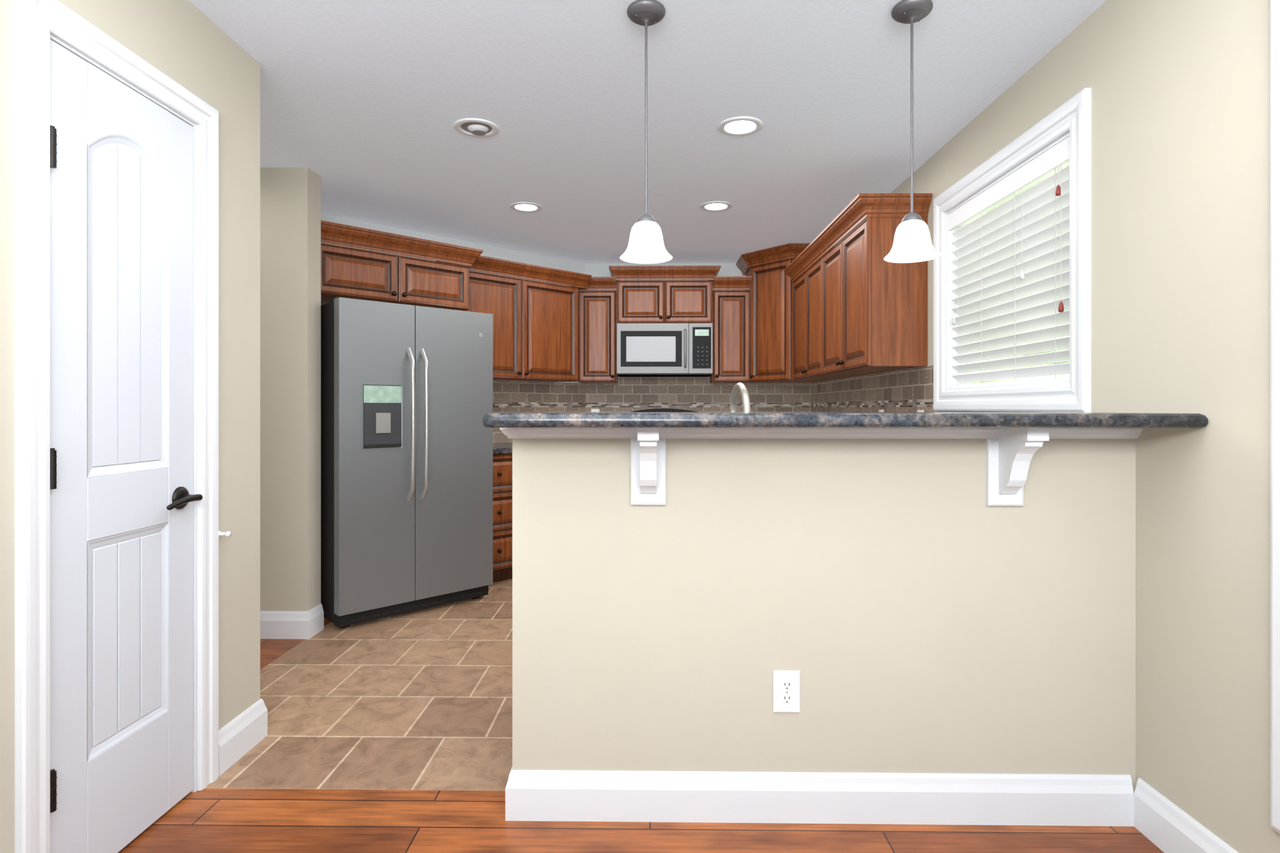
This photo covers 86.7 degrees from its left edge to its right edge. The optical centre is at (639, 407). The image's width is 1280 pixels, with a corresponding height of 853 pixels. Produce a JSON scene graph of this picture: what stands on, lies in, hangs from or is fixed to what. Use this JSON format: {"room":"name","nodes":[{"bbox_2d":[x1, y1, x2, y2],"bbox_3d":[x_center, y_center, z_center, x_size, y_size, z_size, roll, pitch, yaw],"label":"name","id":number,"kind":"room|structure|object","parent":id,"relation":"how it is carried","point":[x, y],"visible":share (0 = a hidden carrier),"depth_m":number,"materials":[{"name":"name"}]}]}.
{"room":"kitchen","nodes":[
{"label":"kitchen","id":0,"kind":"room"},
{"bbox_2d":[0,0,1279,852],"bbox_3d":[-0.979,-0.025,1.950,5.025,2.420,8.110,0,0,1],"label":"wall","id":1,"kind":"structure","parent":0,"point":[922,607],"depth_m":1.95,"materials":[{"name":"paint"}]},
{"bbox_2d":[15,0,218,852],"bbox_3d":[-1.423,0.117,1.835,0.140,2.136,0.680,0,0,1],"label":"door frame","id":2,"kind":"structure","parent":1,"relation":"attached to","point":[40,25],"depth_m":1.55,"materials":[{"name":"white wood"}]},
{"bbox_2d":[50,39,202,852],"bbox_3d":[-1.363,0.157,1.828,0.099,2.037,0.515,0,0,1],"label":"closet door","id":3,"kind":"structure","parent":1,"relation":"in","point":[122,497],"depth_m":1.80,"materials":[{"name":"white wood"}]},
{"bbox_2d":[218,530,231,537],"bbox_3d":[-1.348,0.410,2.196,0.039,0.022,0.022,0,0,1],"label":"door stop","id":4,"kind":"object","parent":1,"relation":"attached to","point":[227,534],"visible":0.79,"depth_m":2.19,"materials":[{"name":"plastic"}]},
{"bbox_2d":[218,698,267,746],"bbox_3d":[-2.355,1.117,2.459,2.017,0.137,0.017,0,0,1],"label":"baseboard","id":5,"kind":"structure","parent":1,"relation":"attached to","point":[250,727],"depth_m":2.34,"materials":[{"name":"white wood"}]},
{"bbox_2d":[260,606,316,639],"bbox_3d":[-2.520,1.117,3.489,1.657,0.137,0.017,0,0,1],"label":"baseboard","id":6,"kind":"structure","parent":1,"relation":"attached to","point":[287,625],"depth_m":3.47,"materials":[{"name":"white wood"}]},
{"bbox_2d":[320,220,480,312],"bbox_3d":[-1.653,0.086,4.254,1.106,2.197,1.107,0,0,1],"label":"upper cabinet","id":7,"kind":"object","parent":1,"relation":"attached to","point":[447,282],"depth_m":4.01,"materials":[{"name":"brown wood"}]},
{"bbox_2d":[475,250,513,378],"bbox_3d":[-1.067,-0.629,4.814,0.386,0.840,0.385,0,0,1],"label":"upper cabinet","id":8,"kind":"object","parent":1,"relation":"attached to","point":[496,290],"depth_m":4.85,"materials":[{"name":"brown wood"}]},
{"bbox_2d":[493,261,583,382],"bbox_3d":[-0.987,-0.628,5.115,0.970,0.842,0.970,0,0,1],"label":"upper cabinet","id":9,"kind":"object","parent":1,"relation":"attached to","point":[543,312],"depth_m":5.12,"materials":[{"name":"brown wood"}]},
{"bbox_2d":[573,271,580,383],"bbox_3d":[-0.684,-0.629,5.186,0.385,0.840,0.386,0,0,1],"label":"upper cabinet","id":10,"kind":"object","parent":1,"relation":"attached to","point":[576,275],"depth_m":5.35,"materials":[{"name":"brown wood"}]},
{"bbox_2d":[580,288,618,383],"bbox_3d":[-0.344,-0.578,5.661,0.313,0.742,0.324,0,0,1],"label":"upper cabinet","id":11,"kind":"object","parent":1,"relation":"attached to","point":[598,327],"depth_m":5.50,"materials":[{"name":"brown wood"}]},
{"bbox_2d":[615,265,715,325],"bbox_3d":[0.201,-0.901,5.626,0.770,0.448,0.379,0,0,1],"label":"upper cabinet","id":12,"kind":"object","parent":1,"relation":"attached to","point":[639,299],"depth_m":5.44,"materials":[{"name":"brown wood"}]},
{"bbox_2d":[616,323,712,376],"bbox_3d":[0.200,-0.467,5.590,0.764,0.411,0.431,0,0,1],"label":"microwave","id":13,"kind":"object","parent":12,"relation":"attached to","point":[664,349],"visible":1,"depth_m":5.42,"materials":[{"name":"metal"}]},
{"bbox_2d":[493,365,934,442],"bbox_3d":[-0.032,0.005,4.567,2.970,0.526,2.507,0,0,1],"label":"backsplash","id":14,"kind":"structure","parent":1,"relation":"attached to","point":[909,390],"depth_m":5.69,"materials":[{"name":"tile"}]},
{"bbox_2d":[591,408,599,412],"bbox_3d":[-0.384,0.070,5.815,0.070,0.114,0.006,0,0,1],"label":"outlet","id":15,"kind":"object","parent":14,"relation":"attached to","point":[597,410],"depth_m":5.81,"materials":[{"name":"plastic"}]},
{"bbox_2d":[878,409,883,412],"bbox_3d":[1.434,0.070,4.029,0.006,0.114,0.070,0,0,1],"label":"outlet","id":16,"kind":"object","parent":14,"relation":"attached to","point":[880,410],"depth_m":4.03,"materials":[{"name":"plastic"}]},
{"bbox_2d":[916,410,923,412],"bbox_3d":[1.425,0.070,3.450,0.006,0.114,0.070,0,0,1],"label":"outlet","id":17,"kind":"object","parent":14,"relation":"attached to","point":[917,410],"depth_m":3.44,"materials":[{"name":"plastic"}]},
{"bbox_2d":[709,288,748,383],"bbox_3d":[0.745,-0.578,5.645,0.309,0.742,0.324,0,0,1],"label":"upper cabinet","id":18,"kind":"object","parent":1,"relation":"attached to","point":[730,332],"depth_m":5.49,"materials":[{"name":"brown wood"}]},
{"bbox_2d":[748,243,795,383],"bbox_3d":[1.023,-0.720,5.317,0.273,1.022,0.318,0,0,1],"label":"upper cabinet","id":19,"kind":"object","parent":1,"relation":"attached to","point":[769,269],"depth_m":5.30,"materials":[{"name":"brown wood"}]},
{"bbox_2d":[743,243,813,288],"bbox_3d":[1.181,-0.719,5.482,0.565,1.024,0.638,0,0,1],"label":"upper cabinet","id":20,"kind":"object","parent":1,"relation":"attached to","point":[800,248],"depth_m":5.12,"materials":[{"name":"brown wood"}]},
{"bbox_2d":[773,670,799,713],"bbox_3d":[0.421,0.816,1.944,0.077,0.120,0.009,0,0,1],"label":"electrical outlet plate","id":21,"kind":"object","parent":1,"relation":"attached to","point":[786,691],"visible":1,"depth_m":1.94,"materials":[{"name":"plastic"}]},
{"bbox_2d":[790,240,844,383],"bbox_3d":[1.303,-0.628,4.714,0.298,0.842,0.889,0,0,1],"label":"upper cabinet","id":22,"kind":"object","parent":1,"relation":"attached to","point":[804,272],"depth_m":4.75,"materials":[{"name":"brown wood"}]},
{"bbox_2d":[505,766,1131,826],"bbox_3d":[0.491,1.117,1.940,1.755,0.137,0.017,0,0,1],"label":"baseboard","id":23,"kind":"structure","parent":1,"relation":"attached to","point":[789,797],"depth_m":1.93,"materials":[{"name":"white wood"}]},
{"bbox_2d":[500,427,1143,506],"bbox_3d":[0.507,0.167,1.927,1.812,0.227,0.302,0,0,1],"label":"corbels","id":24,"kind":"object","parent":1,"relation":"attached to","point":[1010,452],"visible":0.83,"depth_m":1.92,"materials":[{"name":"white wood"}]},
{"bbox_2d":[482,412,1208,428],"bbox_3d":[0.505,0.033,1.918,1.810,0.036,0.450,0,0,1],"label":"countertop","id":25,"kind":"structure","parent":24,"relation":"on","point":[988,420],"depth_m":1.70,"materials":[{"name":"stone"}]},
{"bbox_2d":[818,193,930,378],"bbox_3d":[1.290,-0.628,3.826,0.298,0.842,0.888,0,0,1],"label":"upper cabinet","id":26,"kind":"object","parent":1,"relation":"attached to","point":[820,307],"depth_m":3.39,"materials":[{"name":"brown wood"}]},
{"bbox_2d":[933,88,1091,412],"bbox_3d":[1.474,-0.494,2.700,0.142,1.019,1.141,0,0,1],"label":"window","id":27,"kind":"structure","parent":1,"relation":"in","point":[1072,116],"depth_m":2.41,"materials":[{"name":"white wood"}]},
{"bbox_2d":[947,136,1069,388],"bbox_3d":[1.460,-0.493,2.700,0.070,0.811,0.927,0,0,1],"label":"window blinds","id":28,"kind":"object","parent":27,"relation":"attached to","point":[1011,262],"visible":0.92,"depth_m":2.62,"materials":[{"name":"white plastic"}]},
{"bbox_2d":[1131,778,1238,852],"bbox_3d":[1.376,1.117,-0.042,0.017,0.137,3.955,0,0,1],"label":"baseboard","id":29,"kind":"structure","parent":1,"relation":"attached to","point":[1161,822],"depth_m":1.80,"materials":[{"name":"white wood"}]},
{"bbox_2d":[1270,0,1279,833],"bbox_3d":[1.392,-0.092,1.091,0.018,2.045,0.822,0,0,1],"label":"door frame","id":30,"kind":"structure","parent":1,"relation":"attached to","point":[1275,415],"depth_m":1.48,"materials":[{"name":"white wood"}]},
{"bbox_2d":[117,578,1164,852],"bbox_3d":[-0.978,1.225,1.975,5.385,0.080,8.320,0,0,1],"label":"floor","id":31,"kind":"structure","parent":0,"point":[390,735],"depth_m":2.14,"materials":[{"name":"brown wood"}]},
{"bbox_2d":[320,296,493,628],"bbox_3d":[-1.503,0.300,4.138,0.926,1.768,0.890,0,0,-44],"label":"fridge","id":32,"kind":"object","parent":31,"relation":"on","point":[406,468],"visible":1,"depth_m":3.78,"materials":[{"name":"metal"}]},
{"bbox_2d":[493,453,512,582],"bbox_3d":[-0.852,0.748,4.993,1.301,0.876,1.223,0,0,1],"label":"base cabinet","id":33,"kind":"object","parent":31,"relation":"on","point":[502,517],"visible":0.06,"depth_m":4.37,"materials":[{"name":"brown wood"}]},
{"bbox_2d":[493,441,512,454],"bbox_3d":[-0.992,0.289,4.988,1.020,0.038,1.251,0,0,1],"label":"countertop","id":34,"kind":"structure","parent":33,"relation":"on","point":[502,447],"depth_m":4.37,"materials":[{"name":"stone"}]},
{"bbox_2d":[729,382,750,412],"bbox_3d":[0.373,0.092,2.339,0.109,0.356,0.224,0,0,1],"label":"faucet","id":35,"kind":"object","parent":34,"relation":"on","point":[740,387],"visible":0.42,"depth_m":2.31,"materials":[{"name":"silver metal"}]},
{"bbox_2d":[628,408,698,412],"bbox_3d":[0.198,0.597,5.453,0.760,1.177,0.706,0,0,1],"label":"range","id":36,"kind":"object","parent":31,"relation":"on","point":[664,410],"visible":0.06,"depth_m":5.73,"materials":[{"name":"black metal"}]},
{"bbox_2d":[188,0,1106,263],"bbox_3d":[-0.978,-1.275,1.975,5.385,0.080,8.320,0,0,1],"label":"ceiling","id":37,"kind":"structure","parent":0,"point":[365,105],"depth_m":2.77,"materials":[{"name":"paint"}]},
{"bbox_2d":[453,118,499,137],"bbox_3d":[-0.721,-1.246,2.991,0.196,0.059,0.196,0,0,1],"label":"recessed light","id":38,"kind":"object","parent":37,"relation":"in","point":[476,127],"visible":0.96,"depth_m":2.98,"materials":[{"name":"white metal"}]},
{"bbox_2d":[510,201,542,211],"bbox_3d":[-0.700,-1.231,4.171,0.196,0.007,0.196,0,0,1],"label":"recessed light","id":39,"kind":"object","parent":37,"relation":"in","point":[525,207],"visible":0.98,"depth_m":4.16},
{"bbox_2d":[620,0,672,263],"bbox_3d":[0.019,-0.848,2.105,0.165,0.772,0.165,0,0,1],"label":"pendant light","id":40,"kind":"object","parent":37,"relation":"hanging from","point":[645,245],"visible":1,"depth_m":2.08,"materials":[{"name":"white glass"}]},
{"bbox_2d":[700,201,731,211],"bbox_3d":[0.466,-1.231,4.154,0.196,0.007,0.196,0,0,1],"label":"recessed light","id":41,"kind":"object","parent":37,"relation":"in","point":[715,205],"visible":0.96,"depth_m":4.14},
{"bbox_2d":[718,116,763,135],"bbox_3d":[0.440,-1.231,2.974,0.196,0.007,0.196,0,0,1],"label":"recessed light","id":42,"kind":"object","parent":37,"relation":"in","point":[741,125],"visible":1,"depth_m":2.97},
{"bbox_2d":[883,0,941,263],"bbox_3d":[0.839,-0.848,2.093,0.165,0.772,0.165,0,0,1],"label":"pendant light","id":43,"kind":"object","parent":37,"relation":"hanging from","point":[912,242],"visible":1,"depth_m":2.07,"materials":[{"name":"white glass"}]},
{"label":"outside","id":44,"kind":"structure","parent":0,"visible":0},
{"bbox_2d":[971,164,1069,383],"bbox_3d":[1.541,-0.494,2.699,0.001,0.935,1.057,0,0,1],"label":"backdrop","id":45,"kind":"structure","parent":44,"point":[1029,378],"depth_m":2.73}
]}

